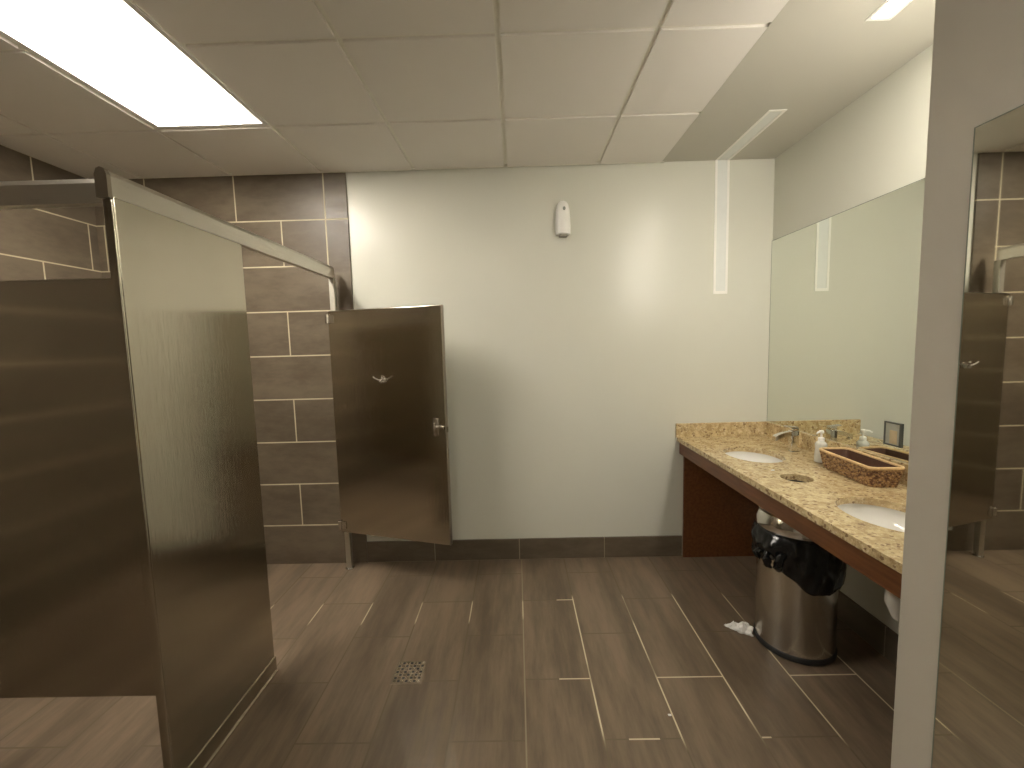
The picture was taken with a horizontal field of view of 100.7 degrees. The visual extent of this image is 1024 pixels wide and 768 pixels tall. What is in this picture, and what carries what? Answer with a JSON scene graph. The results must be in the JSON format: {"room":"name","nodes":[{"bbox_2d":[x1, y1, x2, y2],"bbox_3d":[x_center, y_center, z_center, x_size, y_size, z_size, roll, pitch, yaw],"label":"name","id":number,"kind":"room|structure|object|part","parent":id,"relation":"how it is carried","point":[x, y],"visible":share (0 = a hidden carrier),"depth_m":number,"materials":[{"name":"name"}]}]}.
{"room":"public restroom","nodes":[
{"label":"public restroom","id":0,"kind":"room"},
{"bbox_2d":[0,145,101,280],"bbox_3d":[-2.877,0.151,0.213,0.100,2.876,5.537,-1,5,1],"label":"wall","id":1,"kind":"structure","parent":0,"point":[36,243],"depth_m":2.56,"materials":[{"name":"tile"}]},
{"bbox_2d":[94,172,367,563],"bbox_3d":[-1.990,-0.122,3.015,1.816,2.876,0.112,-1,5,1],"label":"tiled wall","id":2,"kind":"structure","parent":0,"point":[287,305],"depth_m":2.94,"materials":[{"name":"tile"}]},
{"bbox_2d":[127,161,663,178],"bbox_3d":[-0.914,-1.424,2.822,3.836,0.013,0.018,-1,5,1],"label":"trim","id":3,"kind":"structure","parent":2,"relation":"attached to","point":[505,165],"depth_m":2.82,"materials":[{"name":"white metal"}]},
{"bbox_2d":[0,556,896,767],"bbox_3d":[-0.502,1.574,0.321,4.774,0.100,5.749,-1,5,1],"label":"floor","id":4,"kind":"structure","parent":0,"point":[566,662],"depth_m":1.91,"materials":[{"name":"brown tile"}]},
{"bbox_2d":[0,166,452,767],"bbox_3d":[-1.472,0.359,1.894,2.599,2.091,1.231,-6,7,-42],"label":"stall","id":5,"kind":"object","parent":4,"relation":"on","point":[133,561],"visible":1,"depth_m":1.51,"materials":[{"name":"metal"}]},
{"bbox_3d":[-2.029,-0.588,1.346,1.601,0.079,0.032,-1,5,1],"label":"head rail","id":6,"kind":"part","parent":5,"relation":"part of","materials":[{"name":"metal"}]},
{"bbox_3d":[-2.003,0.403,1.484,1.543,1.480,0.026,-1,5,1],"label":"panel","id":7,"kind":"part","parent":5,"relation":"part of","materials":[{"name":"metal"}]},
{"bbox_3d":[-1.204,-0.669,2.042,0.032,0.079,1.562,-1,5,1],"label":"head rail","id":8,"kind":"part","parent":5,"relation":"part of","materials":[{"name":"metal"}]},
{"bbox_3d":[-1.170,0.298,2.911,0.034,2.004,0.038,-1,5,1],"label":"hinge post","id":9,"kind":"part","parent":5,"relation":"part of","materials":[{"name":"metal"}]},
{"bbox_3d":[-0.797,0.270,2.749,0.825,1.502,0.028,0,5,17],"label":"door","id":10,"kind":"part","parent":5,"relation":"part of","materials":[{"name":"metal"}]},
{"bbox_2d":[390,661,426,683],"bbox_3d":[-0.489,1.371,2.020,0.144,0.003,0.144,-1,5,1],"label":"floor drain","id":11,"kind":"object","parent":4,"relation":"on","point":[406,672],"visible":1,"depth_m":2.02,"materials":[{"name":"metal"}]},
{"bbox_2d":[724,621,753,636],"bbox_3d":[1.206,1.282,2.259,0.140,0.050,0.075,1,6,28],"label":"crumpled tissue","id":12,"kind":"object","parent":4,"relation":"on","point":[742,627],"visible":1,"depth_m":2.24,"materials":[{"name":"white paper"}]},
{"bbox_2d":[679,443,901,598],"bbox_3d":[1.483,0.895,2.079,0.611,0.836,1.883,-1,5,1],"label":"sink vanity","id":13,"kind":"object","parent":4,"relation":"on","point":[719,507],"visible":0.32,"depth_m":2.98,"materials":[{"name":"brown wood"}]},
{"bbox_3d":[1.505,0.813,2.997,0.587,0.836,0.018,-1,5,1],"label":"panel","id":14,"kind":"part","parent":13,"relation":"part of","materials":[{"name":"brown wood"}]},
{"bbox_2d":[676,421,907,573],"bbox_3d":[1.459,0.460,2.040,0.640,0.218,1.884,-1,5,1],"label":"countertop","id":15,"kind":"structure","parent":13,"relation":"on","point":[798,482],"depth_m":2.00,"materials":[{"name":"beige stone"}]},
{"bbox_2d":[725,451,781,462],"bbox_3d":[1.412,0.508,2.493,0.334,0.135,0.418,-1,5,1],"label":"sink","id":16,"kind":"object","parent":15,"relation":"in","point":[749,456],"visible":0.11,"depth_m":2.64,"materials":[{"name":"white ceramic"}]},
{"bbox_2d":[772,425,799,452],"bbox_3d":[1.621,0.324,2.512,0.142,0.157,0.054,-1,5,1],"label":"faucet","id":17,"kind":"object","parent":15,"relation":"on","point":[792,433],"visible":1,"depth_m":2.50,"materials":[{"name":"silver metal"}]},
{"bbox_3d":[1.600,0.306,2.511,0.100,0.054,0.032,-1,5,1],"label":"spout","id":18,"kind":"part","parent":17,"relation":"part of","materials":[{"name":"silver metal"}]},
{"bbox_3d":[1.650,0.259,2.506,0.068,0.028,0.038,-1,5,1],"label":"lever","id":19,"kind":"part","parent":17,"relation":"part of","materials":[{"name":"silver metal"}]},
{"bbox_2d":[814,430,827,462],"bbox_3d":[1.662,0.335,2.284,0.061,0.172,0.060,0,5,20],"label":"soap dispenser","id":20,"kind":"object","parent":15,"relation":"on","point":[821,442],"visible":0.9,"depth_m":2.27,"materials":[{"name":"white plastic"}]},
{"bbox_2d":[814,441,827,462],"bbox_3d":[1.663,0.363,2.286,0.060,0.116,0.060,-1,5,1],"label":"bottle","id":21,"kind":"object","parent":20,"relation":"attached to","point":[818,444],"depth_m":2.27,"materials":[{"name":"white plastic"}]},
{"bbox_2d":[819,447,904,487],"bbox_3d":[1.663,0.395,2.041,0.159,0.096,0.381,-1,5,5],"label":"wicker basket","id":22,"kind":"object","parent":15,"relation":"on","point":[866,469],"visible":1,"depth_m":1.98,"materials":[{"name":"brown wicker"}]},
{"bbox_2d":[837,504,905,531],"bbox_3d":[1.423,0.587,1.606,0.334,0.135,0.418,-1,5,1],"label":"sink","id":23,"kind":"object","parent":15,"relation":"in","point":[884,517],"visible":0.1,"depth_m":1.75,"materials":[{"name":"white ceramic"}]},
{"bbox_2d":[753,506,837,665],"bbox_3d":[1.426,0.966,2.135,0.368,0.689,0.368,-1,5,1],"label":"trash can","id":24,"kind":"object","parent":4,"relation":"on","point":[797,626],"visible":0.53,"depth_m":2.01,"materials":[{"name":"metal"}]},
{"bbox_2d":[751,518,846,595],"bbox_3d":[1.409,0.835,2.120,0.427,0.270,0.397,-1,5,1],"label":"trash bag","id":25,"kind":"object","parent":24,"relation":"in","point":[814,569],"visible":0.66,"depth_m":1.96,"materials":[{"name":"black plastic"}]},
{"bbox_2d":[0,0,935,178],"bbox_3d":[-0.575,-1.261,0.074,4.574,0.158,5.538,-1,5,1],"label":"ceiling","id":26,"kind":"structure","parent":0,"point":[572,75],"depth_m":1.92,"materials":[{"name":"tile"}]},
{"bbox_2d":[0,0,268,128],"bbox_3d":[-1.580,-1.339,1.633,0.592,0.088,1.202,-1,5,1],"label":"ceiling light","id":27,"kind":"object","parent":26,"relation":"attached to","point":[113,48],"visible":0.96,"depth_m":1.75,"materials":[{"name":"glowing translucent plastic diffuser"},{"name":"white painted metal"}]},
{"bbox_2d":[0,0,767,174],"bbox_3d":[-0.953,-1.185,0.079,3.816,0.003,5.525,-1,5,1],"label":"ceiling grid","id":28,"kind":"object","parent":26,"relation":"attached to","point":[496,11],"depth_m":1.73,"materials":[{"name":"white metal"}]},
{"bbox_2d":[865,0,912,20],"bbox_3d":[1.389,-0.913,1.307,0.094,0.878,0.675,-1,5,1],"label":"light","id":29,"kind":"object","parent":26,"relation":"attached to","point":[888,9],"visible":1,"depth_m":1.56,"materials":[{"name":"white plastic"}]},
{"bbox_2d":[346,159,774,543],"bbox_3d":[0.396,-0.181,2.991,2.958,2.876,0.100,-1,5,1],"label":"wall","id":30,"kind":"structure","parent":0,"point":[574,361],"depth_m":2.92,"materials":[{"name":"grey paint"}]},
{"bbox_2d":[367,535,681,561],"bbox_3d":[0.085,1.189,3.063,2.265,0.152,0.017,-1,5,1],"label":"baseboard","id":31,"kind":"structure","parent":30,"relation":"attached to","point":[667,545],"depth_m":3.05,"materials":[{"name":"tile"}]},
{"bbox_2d":[555,201,569,237],"bbox_3d":[0.341,-1.103,2.827,0.100,0.232,0.062,-1,5,1],"label":"air freshener","id":32,"kind":"object","parent":30,"relation":"attached to","point":[562,221],"visible":1,"depth_m":2.81,"materials":[{"name":"white plastic"}]},
{"bbox_2d":[676,421,767,437],"bbox_3d":[1.467,0.317,2.963,0.640,0.098,0.020,-1,5,1],"label":"backsplash","id":33,"kind":"structure","parent":30,"relation":"attached to","point":[716,429],"depth_m":2.95,"materials":[{"name":"beige stone"}]},
{"bbox_2d":[713,109,786,293],"bbox_3d":[1.403,-1.024,2.553,0.094,0.878,0.606,-1,5,1],"label":"light","id":34,"kind":"object","parent":30,"relation":"attached to","point":[722,166],"visible":1,"depth_m":2.83,"materials":[{"name":"white plastic"}]},
{"bbox_2d":[768,44,932,633],"bbox_3d":[1.815,-0.128,1.983,0.100,2.876,1.887,-1,5,1],"label":"wall","id":35,"kind":"structure","parent":0,"point":[875,146],"depth_m":2.13,"materials":[{"name":"grey paint"}]},
{"bbox_2d":[766,422,907,485],"bbox_3d":[1.767,0.393,2.021,0.020,0.098,1.864,-1,5,1],"label":"backsplash","id":36,"kind":"structure","parent":35,"relation":"attached to","point":[806,441],"depth_m":2.49,"materials":[{"name":"beige stone"}]},
{"bbox_2d":[767,178,924,462],"bbox_3d":[1.757,-0.269,1.973,0.006,1.227,1.882,-1,5,1],"label":"vanity mirror","id":37,"kind":"object","parent":35,"relation":"attached to","point":[844,290],"visible":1,"depth_m":2.20,"materials":[{"name":"clear glass"}]},
{"bbox_2d":[883,421,902,447],"bbox_3d":[1.763,0.232,1.966,0.006,0.110,0.088,-1,5,1],"label":"frame","id":38,"kind":"object","parent":37,"relation":"attached to","point":[892,436],"visible":1,"depth_m":1.97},
{"bbox_2d":[837,590,897,666],"bbox_3d":[1.796,1.231,2.090,0.017,0.152,1.857,-1,5,1],"label":"baseboard","id":39,"kind":"structure","parent":35,"relation":"attached to","point":[868,627],"depth_m":2.13,"materials":[{"name":"tile"}]},
{"bbox_2d":[884,589,900,620],"bbox_3d":[1.609,0.790,1.621,0.344,0.266,0.070,-1,5,1],"label":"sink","id":40,"kind":"object","parent":35,"relation":"attached to","point":[892,602],"visible":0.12,"depth_m":1.61,"materials":[{"name":"white ceramic"}]},
{"bbox_2d":[891,0,1023,767],"bbox_3d":[1.406,0.129,-0.775,0.860,2.876,3.662,-1,5,1],"label":"wall","id":41,"kind":"structure","parent":0,"point":[977,71],"depth_m":0.98,"materials":[{"name":"grey paint"}]},
{"bbox_2d":[931,104,1023,767],"bbox_3d":[0.992,0.357,0.322,0.006,1.687,1.299,-1,5,1],"label":"wall mirror","id":42,"kind":"object","parent":41,"relation":"attached to","point":[979,713],"visible":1,"depth_m":0.88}
]}

